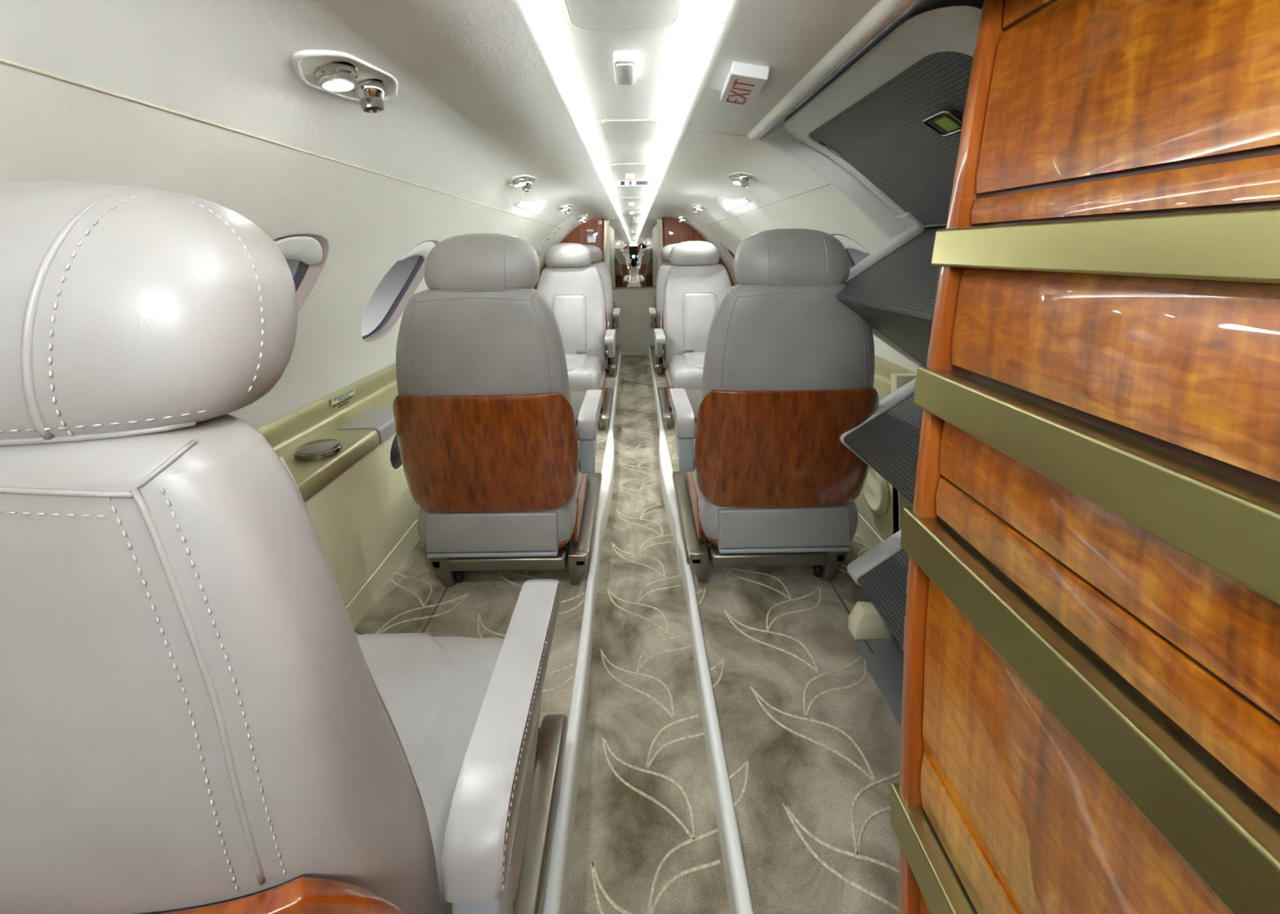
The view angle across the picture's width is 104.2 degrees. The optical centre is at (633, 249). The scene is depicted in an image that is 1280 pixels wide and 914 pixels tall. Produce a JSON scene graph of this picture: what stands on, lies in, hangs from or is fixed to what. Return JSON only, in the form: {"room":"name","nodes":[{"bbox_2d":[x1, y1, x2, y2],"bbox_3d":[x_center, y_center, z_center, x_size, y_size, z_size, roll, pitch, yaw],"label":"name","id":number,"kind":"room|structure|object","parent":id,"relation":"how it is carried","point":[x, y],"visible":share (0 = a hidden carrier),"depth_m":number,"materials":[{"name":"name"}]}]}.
{"room":"aircraft cabin","nodes":[
{"label":"aircraft cabin","id":0,"kind":"room"},
{"bbox_2d":[0,62,571,429],"bbox_3d":[-0.809,0.145,2.355,0.398,0.655,6.210,-1,0,0],"label":"wall","id":1,"kind":"structure","parent":0,"point":[51,128],"depth_m":1.02,"materials":[{"name":"beige plastic"}]},
{"bbox_2d":[0,57,555,226],"bbox_3d":[-0.617,-0.185,1.625,0.005,0.004,4.750,-1,0,0],"label":"trim","id":2,"kind":"structure","parent":1,"relation":"attached to","point":[5,61],"depth_m":0.68,"materials":[{"name":"beige plastic"}]},
{"bbox_2d":[272,233,328,312],"bbox_3d":[-0.891,0.154,1.163,0.279,0.391,0.371,-1,0,0],"label":"window","id":3,"kind":"structure","parent":1,"relation":"in","point":[312,251],"depth_m":1.26,"materials":[{"name":"beige plastic"}]},
{"bbox_2d":[272,235,322,265],"bbox_3d":[-0.807,0.005,1.163,0.096,0.077,0.288,-1,0,0],"label":"shade","id":4,"kind":"object","parent":3,"relation":"attached to","point":[308,250],"depth_m":1.19,"materials":[{"name":"white plastic"}]},
{"bbox_2d":[362,240,439,342],"bbox_3d":[-0.891,0.154,1.885,0.279,0.391,0.371,-1,0,0],"label":"window","id":5,"kind":"structure","parent":1,"relation":"in","point":[423,249],"depth_m":2.02,"materials":[{"name":"beige plastic"}]},
{"bbox_2d":[397,241,435,261],"bbox_3d":[-0.807,0.005,1.885,0.096,0.077,0.288,-1,0,0],"label":"shade","id":6,"kind":"object","parent":5,"relation":"attached to","point":[423,249],"depth_m":1.86,"materials":[{"name":"white plastic"}]},
{"bbox_2d":[536,245,544,257],"bbox_3d":[-0.891,0.154,4.220,0.279,0.391,0.371,-1,0,0],"label":"window","id":7,"kind":"structure","parent":1,"relation":"in","point":[540,250],"depth_m":4.28,"materials":[{"name":"beige plastic"}]},
{"bbox_2d":[535,217,573,250],"bbox_3d":[-0.749,0.093,4.108,0.519,0.718,0.164,-1,0,0],"label":"trim","id":8,"kind":"structure","parent":1,"relation":"in","point":[571,217],"depth_m":4.03,"materials":[{"name":"beige plastic"}]},
{"bbox_2d":[0,0,619,231],"bbox_3d":[-0.384,-0.278,2.355,0.464,0.177,6.210,-1,0,0],"label":"ceiling","id":9,"kind":"structure","parent":0,"point":[481,103],"depth_m":0.77,"materials":[{"name":"white plastic"}]},
{"bbox_2d":[291,49,397,112],"bbox_3d":[-0.466,-0.276,0.822,0.093,0.069,0.240,-1,0,8],"label":"light","id":10,"kind":"object","parent":9,"relation":"attached to","point":[333,77],"visible":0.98,"depth_m":0.79,"materials":[{"name":"silver metal"}]},
{"bbox_2d":[351,78,385,112],"bbox_3d":[-0.463,-0.272,0.868,0.058,0.061,0.060,-1,0,0],"label":"air vent","id":11,"kind":"object","parent":10,"relation":"attached to","point":[370,92],"depth_m":0.85,"materials":[{"name":"silver metal"}]},
{"bbox_2d":[506,174,536,191],"bbox_3d":[-0.460,-0.278,2.050,0.094,0.069,0.240,-1,0,8],"label":"light","id":12,"kind":"object","parent":9,"relation":"attached to","point":[521,181],"visible":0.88,"depth_m":2.00,"materials":[{"name":"silver metal"}]},
{"bbox_2d":[511,176,526,186],"bbox_3d":[-0.465,-0.280,2.014,0.065,0.045,0.068,-1,0,0],"label":"socket","id":13,"kind":"object","parent":12,"relation":"attached to","point":[521,181],"depth_m":1.99,"materials":[{"name":"white metal"}]},
{"bbox_2d":[520,178,532,191],"bbox_3d":[-0.455,-0.274,2.096,0.058,0.061,0.060,-1,0,0],"label":"air vent","id":14,"kind":"object","parent":12,"relation":"attached to","point":[526,188],"depth_m":2.08,"materials":[{"name":"silver metal"}]},
{"bbox_2d":[514,200,549,213],"bbox_3d":[-0.527,-0.249,2.680,0.098,0.069,0.551,-1,0,0],"label":"light","id":15,"kind":"object","parent":9,"relation":"attached to","point":[537,206],"visible":0.98,"depth_m":2.68,"materials":[{"name":"white plastic"}]},
{"bbox_2d":[556,204,573,213],"bbox_3d":[-0.460,-0.278,3.330,0.094,0.069,0.240,-1,0,8],"label":"light","id":16,"kind":"object","parent":9,"relation":"attached to","point":[566,208],"visible":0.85,"depth_m":3.28,"materials":[{"name":"silver metal"}]},
{"bbox_2d":[559,205,568,211],"bbox_3d":[-0.465,-0.280,3.294,0.065,0.045,0.068,-1,0,0],"label":"socket","id":17,"kind":"object","parent":16,"relation":"attached to","point":[563,208],"depth_m":3.27,"materials":[{"name":"white"}]},
{"bbox_2d":[564,205,570,213],"bbox_3d":[-0.455,-0.274,3.376,0.058,0.061,0.060,-1,0,0],"label":"air vent","id":18,"kind":"object","parent":16,"relation":"attached to","point":[567,211],"depth_m":3.36,"materials":[{"name":"silver metal"}]},
{"bbox_2d":[576,216,587,222],"bbox_3d":[-0.460,-0.278,4.440,0.094,0.069,0.240,-1,0,8],"label":"light","id":19,"kind":"object","parent":9,"relation":"attached to","point":[582,219],"visible":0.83,"depth_m":4.40,"materials":[{"name":"silver metal"}]},
{"bbox_2d":[304,432,420,606],"bbox_3d":[-0.819,0.785,2.100,0.062,0.375,5.700,-1,0,0],"label":"wall","id":20,"kind":"structure","parent":0,"point":[358,517],"depth_m":1.45,"materials":[{"name":"beige plastic"}]},
{"bbox_2d":[256,363,398,502],"bbox_3d":[-0.896,0.542,2.100,0.215,0.139,5.700,-1,0,0],"label":"ledge","id":21,"kind":"object","parent":20,"relation":"attached to","point":[317,420],"visible":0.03,"depth_m":1.49,"materials":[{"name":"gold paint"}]},
{"bbox_2d":[293,439,342,462],"bbox_3d":[-0.864,0.548,1.365,0.112,0.022,0.112,-1,0,0],"label":"cup holder","id":22,"kind":"object","parent":21,"relation":"on","point":[318,450],"visible":1,"depth_m":1.34,"materials":[{"name":"silver metal"}]},
{"bbox_2d":[333,395,351,407],"bbox_3d":[-0.991,0.522,1.700,0.001,0.016,0.115,-1,0,0],"label":"lettering","id":23,"kind":"object","parent":21,"relation":"attached to","point":[337,404],"visible":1,"depth_m":1.69,"materials":[{"name":"grey paint"}]},
{"bbox_2d":[330,387,355,405],"bbox_3d":[-0.991,0.501,1.700,0.003,0.020,0.136,-1,0,0],"label":"placard","id":24,"kind":"object","parent":21,"relation":"attached to","point":[351,392],"visible":1,"depth_m":1.70,"materials":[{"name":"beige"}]},
{"bbox_2d":[337,408,395,444],"bbox_3d":[-0.854,0.581,1.650,0.137,0.050,0.200,-1,0,0],"label":"lid","id":25,"kind":"object","parent":21,"relation":"attached to","point":[380,420],"visible":0.7,"depth_m":1.61,"materials":[{"name":"grey plastic"}]},
{"bbox_2d":[346,517,420,628],"bbox_3d":[-0.798,1.017,2.100,0.032,0.099,5.700,-1,0,0],"label":"baseboard","id":26,"kind":"structure","parent":20,"relation":"attached to","point":[359,605],"depth_m":1.55,"materials":[{"name":"beige plastic"}]},
{"bbox_2d":[354,346,620,728],"bbox_3d":[-0.477,1.057,2.354,0.672,0.002,6.212,-1,0,0],"label":"floor","id":27,"kind":"structure","parent":0,"point":[482,606],"depth_m":1.47,"materials":[{"name":"beige carpet"}]},
{"bbox_2d":[0,180,567,913],"bbox_3d":[-0.423,0.503,0.659,0.600,1.105,0.761,-1,0,0],"label":"seat","id":28,"kind":"object","parent":27,"relation":"on","point":[196,718],"visible":1,"depth_m":0.31,"materials":[{"name":"grey leather"}]},
{"bbox_2d":[421,586,448,633],"bbox_3d":[-0.583,1.059,2.590,0.006,0.002,2.620,-1,0,0],"label":"trim","id":29,"kind":"structure","parent":27,"relation":"on","point":[446,588],"depth_m":1.46,"materials":[{"name":"brown"}]},
{"bbox_2d":[392,233,602,586],"bbox_3d":[-0.423,0.503,1.780,0.600,1.105,0.761,-1,0,0],"label":"seat","id":30,"kind":"object","parent":27,"relation":"on","point":[500,471],"visible":1,"depth_m":1.45,"materials":[{"name":"grey leather"}]},
{"bbox_2d":[536,243,616,430],"bbox_3d":[-0.423,0.503,3.241,0.601,1.105,0.761,-1,0,0],"label":"seat","id":31,"kind":"object","parent":27,"relation":"on","point":[573,288],"visible":0.75,"depth_m":3.42,"materials":[{"name":"grey leather"}]},
{"bbox_2d":[567,356,602,391],"bbox_3d":[-0.443,0.786,3.143,0.486,0.162,0.435,-1,0,0],"label":"seat cushion","id":32,"kind":"object","parent":31,"relation":"on","point":[584,373],"depth_m":2.98,"materials":[{"name":"grey leather"}]},
{"bbox_2d":[583,244,620,376],"bbox_3d":[-0.423,0.503,4.481,0.601,1.105,0.761,-1,0,0],"label":"seat","id":33,"kind":"object","parent":27,"relation":"on","point":[613,313],"visible":0.28,"depth_m":4.70,"materials":[{"name":"grey leather"}]},
{"bbox_2d":[604,219,609,270],"bbox_3d":[-0.304,0.415,5.215,0.098,1.480,0.490,-1,0,0],"label":"wall","id":34,"kind":"structure","parent":0,"point":[606,222],"depth_m":5.42,"materials":[{"name":"beige laminate"}]},
{"bbox_2d":[524,0,733,213],"bbox_3d":[-0.006,-0.389,2.355,0.500,0.027,6.210,-1,0,0],"label":"ceiling","id":35,"kind":"structure","parent":0,"point":[672,60],"depth_m":1.14,"materials":[{"name":"grey plastic"}]},
{"bbox_2d":[564,0,680,29],"bbox_3d":[-0.018,-0.397,0.703,0.186,0.010,0.378,-1,0,0],"label":"ceiling panel","id":36,"kind":"object","parent":35,"relation":"attached to","point":[584,14],"visible":1,"depth_m":0.82,"materials":[{"name":"grey plastic"}]},
{"bbox_2d":[613,50,635,84],"bbox_3d":[-0.018,-0.388,1.073,0.046,0.026,0.155,-1,0,0],"label":"recessed light","id":37,"kind":"object","parent":35,"relation":"in","point":[624,61],"visible":1,"depth_m":1.02,"materials":[{"name":"white plastic"}]},
{"bbox_2d":[599,117,661,142],"bbox_3d":[-0.010,-0.397,1.665,0.192,0.010,0.321,-1,0,0],"label":"ceiling hatch","id":38,"kind":"object","parent":35,"relation":"attached to","point":[634,129],"visible":1,"depth_m":1.62,"materials":[{"name":"grey plastic"}]},
{"bbox_2d":[626,173,634,181],"bbox_3d":[-0.018,-0.388,2.660,0.044,0.026,0.120,-1,0,0],"label":"recessed light","id":39,"kind":"object","parent":35,"relation":"in","point":[629,177],"visible":0.98,"depth_m":2.61,"materials":[{"name":"white plastic"}]},
{"bbox_2d":[610,162,652,173],"bbox_3d":[-0.010,-0.397,2.420,0.192,0.010,0.290,-1,0,0],"label":"ceiling hatch","id":40,"kind":"object","parent":35,"relation":"attached to","point":[618,167],"visible":1,"depth_m":2.38,"materials":[{"name":"grey plastic"}]},
{"bbox_2d":[628,202,634,206],"bbox_3d":[-0.018,-0.388,4.235,0.044,0.026,0.130,-1,0,0],"label":"recessed light","id":41,"kind":"object","parent":35,"relation":"in","point":[630,204],"visible":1,"depth_m":4.18,"materials":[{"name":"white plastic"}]},
{"bbox_2d":[617,186,646,190],"bbox_3d":[-0.009,-0.397,3.145,0.184,0.010,0.260,-1,0,0],"label":"ceiling hatch","id":42,"kind":"object","parent":35,"relation":"attached to","point":[620,188],"visible":0.59,"depth_m":3.16,"materials":[{"name":"grey plastic"}]},
{"bbox_2d":[617,180,648,186],"bbox_3d":[-0.004,-0.384,2.905,0.180,0.034,0.106,-1,0,0],"label":"warning sign","id":43,"kind":"object","parent":35,"relation":"attached to","point":[620,183],"visible":0.99,"depth_m":2.86,"materials":[{"name":"white plastic"}]},
{"bbox_2d":[621,196,644,201],"bbox_3d":[-0.009,-0.397,3.910,0.174,0.010,0.310,-1,0,0],"label":"ceiling hatch","id":44,"kind":"object","parent":35,"relation":"attached to","point":[625,198],"visible":1,"depth_m":3.87,"materials":[{"name":"grey plastic"}]},
{"bbox_2d":[624,208,641,211],"bbox_3d":[-0.006,-0.397,4.925,0.168,0.010,0.260,-1,0,0],"label":"ceiling hatch","id":45,"kind":"object","parent":35,"relation":"attached to","point":[628,209],"visible":1,"depth_m":4.91,"materials":[{"name":"grey plastic"}]},
{"bbox_2d":[533,217,733,289],"bbox_3d":[0.006,0.365,4.968,2.018,1.370,0.035,-1,0,0],"label":"wall","id":46,"kind":"structure","parent":0,"point":[675,232],"depth_m":4.95,"materials":[{"name":"brown wood"}]},
{"bbox_2d":[586,235,595,243],"bbox_3d":[-0.417,-0.108,4.945,0.088,0.080,0.014,-1,0,0],"label":"switch panel","id":47,"kind":"object","parent":46,"relation":"attached to","point":[590,238],"visible":1,"depth_m":4.94,"materials":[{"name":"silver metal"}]},
{"bbox_2d":[601,218,604,262],"bbox_3d":[-0.294,0.371,4.958,0.028,1.368,0.028,-1,0,0],"label":"trim","id":48,"kind":"structure","parent":46,"relation":"attached to","point":[602,220],"depth_m":4.95,"materials":[{"name":"brown wood"}]},
{"bbox_2d":[662,217,664,261],"bbox_3d":[0.306,0.361,4.958,0.028,1.368,0.028,-1,0,0],"label":"trim","id":49,"kind":"structure","parent":46,"relation":"attached to","point":[663,218],"depth_m":4.95,"materials":[{"name":"brown wood"}]},
{"bbox_2d":[564,354,729,913],"bbox_3d":[0.022,1.149,2.354,0.308,0.002,6.212,-1,0,0],"label":"floor","id":50,"kind":"structure","parent":0,"point":[646,841],"depth_m":1.19,"materials":[{"name":"beige carpet"}]},
{"bbox_2d":[542,345,622,913],"bbox_3d":[-0.125,1.097,2.350,0.055,0.110,6.200,-1,0,0],"label":"trim","id":51,"kind":"structure","parent":50,"relation":"on","point":[558,869],"depth_m":1.12,"materials":[{"name":"white metal"}]},
{"bbox_2d":[648,344,753,913],"bbox_3d":[0.162,1.093,2.350,0.060,0.110,6.200,-1,0,0],"label":"trim","id":52,"kind":"structure","parent":50,"relation":"on","point":[739,897],"depth_m":1.12,"materials":[{"name":"white metal"}]},
{"bbox_2d":[657,218,662,268],"bbox_3d":[0.317,0.405,5.215,0.098,1.480,0.490,-1,0,0],"label":"wall","id":53,"kind":"structure","parent":0,"point":[659,221],"depth_m":5.42,"materials":[{"name":"beige plastic"}]},
{"bbox_2d":[646,124,829,229],"bbox_3d":[0.376,-0.289,3.435,0.464,0.177,4.050,-1,0,0],"label":"ceiling","id":54,"kind":"structure","parent":0,"point":[700,162],"depth_m":1.96,"materials":[{"name":"white plastic"}]},
{"bbox_2d":[676,215,688,222],"bbox_3d":[0.451,-0.292,4.600,0.095,0.069,0.240,-1,0,-9],"label":"light","id":55,"kind":"object","parent":54,"relation":"attached to","point":[681,219],"visible":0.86,"depth_m":4.55,"materials":[{"name":"silver metal"}]},
{"bbox_2d":[690,204,706,213],"bbox_3d":[0.451,-0.292,3.440,0.095,0.069,0.240,-1,0,-9],"label":"light","id":56,"kind":"object","parent":54,"relation":"attached to","point":[696,208],"visible":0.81,"depth_m":3.39,"materials":[{"name":"silver metal"}]},
{"bbox_2d":[693,205,699,213],"bbox_3d":[0.447,-0.288,3.486,0.058,0.061,0.060,-1,0,0],"label":"air vent","id":57,"kind":"object","parent":56,"relation":"attached to","point":[695,211],"depth_m":3.47,"materials":[{"name":"silver metal"}]},
{"bbox_2d":[695,204,704,209],"bbox_3d":[0.456,-0.294,3.404,0.065,0.045,0.068,-1,0,0],"label":"socket","id":58,"kind":"object","parent":56,"relation":"attached to","point":[698,207],"depth_m":3.38,"materials":[{"name":"white"}]},
{"bbox_2d":[688,125,747,136],"bbox_3d":[0.245,-0.337,1.410,0.181,0.034,0.004,-1,0,0],"label":"trim","id":59,"kind":"structure","parent":54,"relation":"attached to","point":[688,126],"depth_m":1.41,"materials":[{"name":"beige plastic"}]},
{"bbox_2d":[716,196,751,210],"bbox_3d":[0.519,-0.265,2.680,0.098,0.069,0.551,-1,0,0],"label":"light","id":60,"kind":"object","parent":54,"relation":"attached to","point":[728,204],"visible":0.92,"depth_m":2.69,"materials":[{"name":"white"}]},
{"bbox_2d":[728,171,756,186],"bbox_3d":[0.451,-0.290,2.060,0.095,0.072,0.240,-1,0,-9],"label":"light","id":61,"kind":"object","parent":54,"relation":"attached to","point":[744,180],"visible":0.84,"depth_m":2.00,"materials":[{"name":"silver metal"}]},
{"bbox_2d":[732,175,740,184],"bbox_3d":[0.448,-0.297,2.096,0.065,0.045,0.068,-1,0,0],"label":"socket","id":62,"kind":"object","parent":61,"relation":"attached to","point":[736,180],"depth_m":2.08,"materials":[{"name":"white metal"}]},
{"bbox_2d":[739,173,752,186],"bbox_3d":[0.457,-0.285,2.014,0.058,0.061,0.060,-1,0,0],"label":"air vent","id":63,"kind":"object","parent":61,"relation":"attached to","point":[745,180],"depth_m":2.00,"materials":[{"name":"silver metal"}]},
{"bbox_2d":[649,345,900,913],"bbox_3d":[0.511,1.041,2.355,0.670,0.002,6.210,-1,0,0],"label":"floor","id":64,"kind":"structure","parent":0,"point":[811,743],"depth_m":1.07,"materials":[{"name":"beige carpet"}]},
{"bbox_2d":[648,243,677,375],"bbox_3d":[0.438,0.490,4.481,0.600,1.105,0.761,-1,0,0],"label":"seat","id":65,"kind":"object","parent":64,"relation":"on","point":[655,313],"visible":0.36,"depth_m":4.68,"materials":[{"name":"grey leather"}]},
{"bbox_2d":[653,240,731,429],"bbox_3d":[0.438,0.490,3.240,0.600,1.105,0.761,-1,0,0],"label":"seat","id":66,"kind":"object","parent":64,"relation":"on","point":[695,286],"visible":0.73,"depth_m":3.42,"materials":[{"name":"grey leather"}]},
{"bbox_2d":[668,355,702,389],"bbox_3d":[0.467,0.772,3.143,0.486,0.162,0.435,-1,0,0],"label":"seat cushion","id":67,"kind":"object","parent":66,"relation":"on","point":[685,371],"depth_m":2.98,"materials":[{"name":"grey leather"}]},
{"bbox_2d":[669,228,879,582],"bbox_3d":[0.438,0.490,1.779,0.601,1.105,0.761,-1,0,0],"label":"seat","id":68,"kind":"object","parent":64,"relation":"on","point":[766,477],"visible":0.94,"depth_m":1.45,"materials":[{"name":"grey leather"}]},
{"bbox_2d":[829,580,874,653],"bbox_3d":[0.616,1.040,2.590,0.006,0.002,2.620,-1,0,0],"label":"trim","id":69,"kind":"structure","parent":64,"relation":"on","point":[830,582],"depth_m":1.46,"materials":[{"name":"brown"}]},
{"bbox_2d":[848,601,893,639],"bbox_3d":[0.641,1.003,1.347,0.107,0.075,0.045,-1,0,0],"label":"bracket","id":70,"kind":"object","parent":64,"relation":"on","point":[864,622],"visible":0.78,"depth_m":1.32,"materials":[{"name":"beige plastic"}]},
{"bbox_2d":[851,640,903,728],"bbox_3d":[0.698,1.045,0.912,0.237,0.013,0.825,-1,0,0],"label":"sill","id":71,"kind":"structure","parent":64,"relation":"on","point":[885,666],"depth_m":1.24,"materials":[{"name":"grey metal"}]},
{"bbox_2d":[889,0,1279,913],"bbox_3d":[0.664,0.289,0.132,0.641,1.500,1.104,-1,0,0],"label":"cabinet","id":72,"kind":"object","parent":64,"relation":"on","point":[1091,531],"visible":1,"depth_m":0.43,"materials":[{"name":"brown wood"}]},
{"bbox_2d":[920,751,1019,913],"bbox_3d":[0.383,0.690,0.116,0.020,0.069,1.071,-1,0,0],"label":"drawer","id":73,"kind":"object","parent":72,"relation":"attached to","point":[974,882],"depth_m":0.57,"materials":[{"name":"brown wood"}]},
{"bbox_2d":[935,476,1279,813],"bbox_3d":[0.403,0.320,0.116,0.021,0.047,1.071,-1,0,0],"label":"drawer","id":74,"kind":"object","parent":72,"relation":"attached to","point":[1227,732],"depth_m":0.39,"materials":[{"name":"brown wood"}]},
{"bbox_2d":[971,154,1279,223],"bbox_3d":[0.449,-0.050,0.116,0.021,0.032,1.071,-1,0,0],"label":"drawer","id":75,"kind":"object","parent":72,"relation":"attached to","point":[1182,183],"depth_m":0.43,"materials":[{"name":"brown wood"}]},
{"bbox_2d":[684,0,879,134],"bbox_3d":[0.238,-0.349,0.330,0.192,0.053,2.160,-1,0,0],"label":"ceiling","id":76,"kind":"structure","parent":0,"point":[789,37],"depth_m":0.83,"materials":[{"name":"white plastic"}]},
{"bbox_2d":[720,61,769,106],"bbox_3d":[0.216,-0.326,0.985,0.070,0.039,0.164,-1,0,3],"label":"exit sign","id":77,"kind":"object","parent":76,"relation":"attached to","point":[744,82],"visible":1,"depth_m":0.94,"materials":[{"name":"white plastic"}]},
{"bbox_2d":[746,0,916,139],"bbox_3d":[0.343,-0.341,0.330,0.046,0.057,2.160,-1,0,0],"label":"trim","id":78,"kind":"structure","parent":76,"relation":"attached to","point":[884,12],"depth_m":0.82,"materials":[{"name":"white plastic"}]},
{"bbox_2d":[695,184,917,373],"bbox_3d":[0.813,0.120,3.495,0.398,0.655,3.930,-1,0,0],"label":"wall","id":79,"kind":"structure","parent":0,"point":[824,209],"depth_m":1.96,"materials":[{"name":"beige plastic"}]},
{"bbox_2d":[720,243,734,264],"bbox_3d":[0.895,0.126,4.320,0.279,0.391,0.371,-1,0,0],"label":"window","id":80,"kind":"structure","parent":79,"relation":"in","point":[727,251],"depth_m":4.47,"materials":[{"name":"beige plastic"}]},
{"bbox_2d":[721,243,731,251],"bbox_3d":[0.806,-0.020,4.320,0.096,0.077,0.288,-1,0,0],"label":"shade","id":81,"kind":"object","parent":80,"relation":"attached to","point":[724,246],"depth_m":4.36,"materials":[{"name":"white plastic"}]},
{"bbox_2d":[695,183,831,229],"bbox_3d":[0.610,-0.205,3.240,0.004,0.004,3.420,-1,0,0],"label":"trim","id":82,"kind":"structure","parent":79,"relation":"attached to","point":[828,184],"depth_m":2.11,"materials":[{"name":"beige plastic"}]},
{"bbox_2d":[830,233,869,268],"bbox_3d":[0.895,0.126,1.885,0.279,0.391,0.371,-1,0,0],"label":"window","id":83,"kind":"structure","parent":79,"relation":"in","point":[846,242],"depth_m":1.85,"materials":[{"name":"beige plastic"}]},
{"bbox_2d":[833,235,869,253],"bbox_3d":[0.806,-0.020,1.885,0.096,0.077,0.288,-1,0,0],"label":"shade","id":84,"kind":"object","parent":83,"relation":"attached to","point":[846,242],"depth_m":1.82,"materials":[{"name":"white plastic"}]},
{"bbox_2d":[854,480,899,540],"bbox_3d":[0.812,0.760,3.235,0.001,0.375,3.430,-1,0,0],"label":"wall","id":85,"kind":"structure","parent":0,"point":[882,525],"depth_m":1.61,"materials":[{"name":"beige plastic"}]},
{"bbox_2d":[855,511,884,550],"bbox_3d":[0.830,0.992,3.235,0.032,0.099,3.430,-1,0,0],"label":"baseboard","id":86,"kind":"structure","parent":85,"relation":"attached to","point":[870,538],"depth_m":1.73,"materials":[{"name":"beige plastic"}]},
{"bbox_2d":[862,466,888,515],"bbox_3d":[0.799,0.787,1.660,0.020,0.170,0.170,-1,0,0],"label":"bracket","id":87,"kind":"object","parent":85,"relation":"attached to","point":[875,491],"visible":0.68,"depth_m":1.63,"materials":[{"name":"beige plastic"}]},
{"bbox_2d":[873,355,914,400],"bbox_3d":[0.913,0.513,3.235,0.215,0.139,3.430,-1,0,0],"label":"ledge","id":88,"kind":"object","parent":85,"relation":"attached to","point":[883,369],"depth_m":1.97,"materials":[{"name":"beige paint"}]},
{"bbox_2d":[890,373,916,533],"bbox_3d":[1.012,0.734,1.543,0.400,0.700,0.034,-1,0,0],"label":"wall","id":89,"kind":"structure","parent":0,"point":[898,380],"depth_m":1.53,"materials":[{"name":"beige plastic"}]},
{"bbox_2d":[760,125,946,241],"bbox_3d":[0.841,-0.029,1.482,0.938,0.958,0.096,-1,0,0],"label":"trim","id":90,"kind":"structure","parent":89,"relation":"attached to","point":[876,211],"depth_m":1.51,"materials":[{"name":"grey plastic"}]},
{"bbox_3d":[0.005,0.350,5.510,2.200,1.700,0.020,-1,0,0],"label":"wall","id":91,"kind":"structure","parent":0,"visible":0},
{"bbox_2d":[608,213,657,354],"bbox_3d":[0.006,0.368,5.455,0.600,1.556,0.090,-1,0,0],"label":"door","id":92,"kind":"structure","parent":91,"relation":"in","point":[633,238],"depth_m":5.43,"materials":[{"name":"beige laminate"}]},
{"bbox_2d":[608,213,657,288],"bbox_3d":[0.000,0.004,5.441,0.600,0.827,0.062,-1,0,0],"label":"mirror","id":93,"kind":"object","parent":92,"relation":"attached to","point":[633,238],"depth_m":5.42,"materials":[{"name":"silver metal"}]},
{"bbox_3d":[0.691,0.354,0.400,0.930,1.670,2.300,-1,0,0],"label":"wall","id":94,"kind":"structure","parent":0,"visible":0},
{"bbox_2d":[783,0,983,649],"bbox_3d":[0.670,0.312,1.100,0.464,1.460,0.820,-1,0,0],"label":"door","id":95,"kind":"structure","parent":94,"relation":"in","point":[891,116],"depth_m":1.21,"materials":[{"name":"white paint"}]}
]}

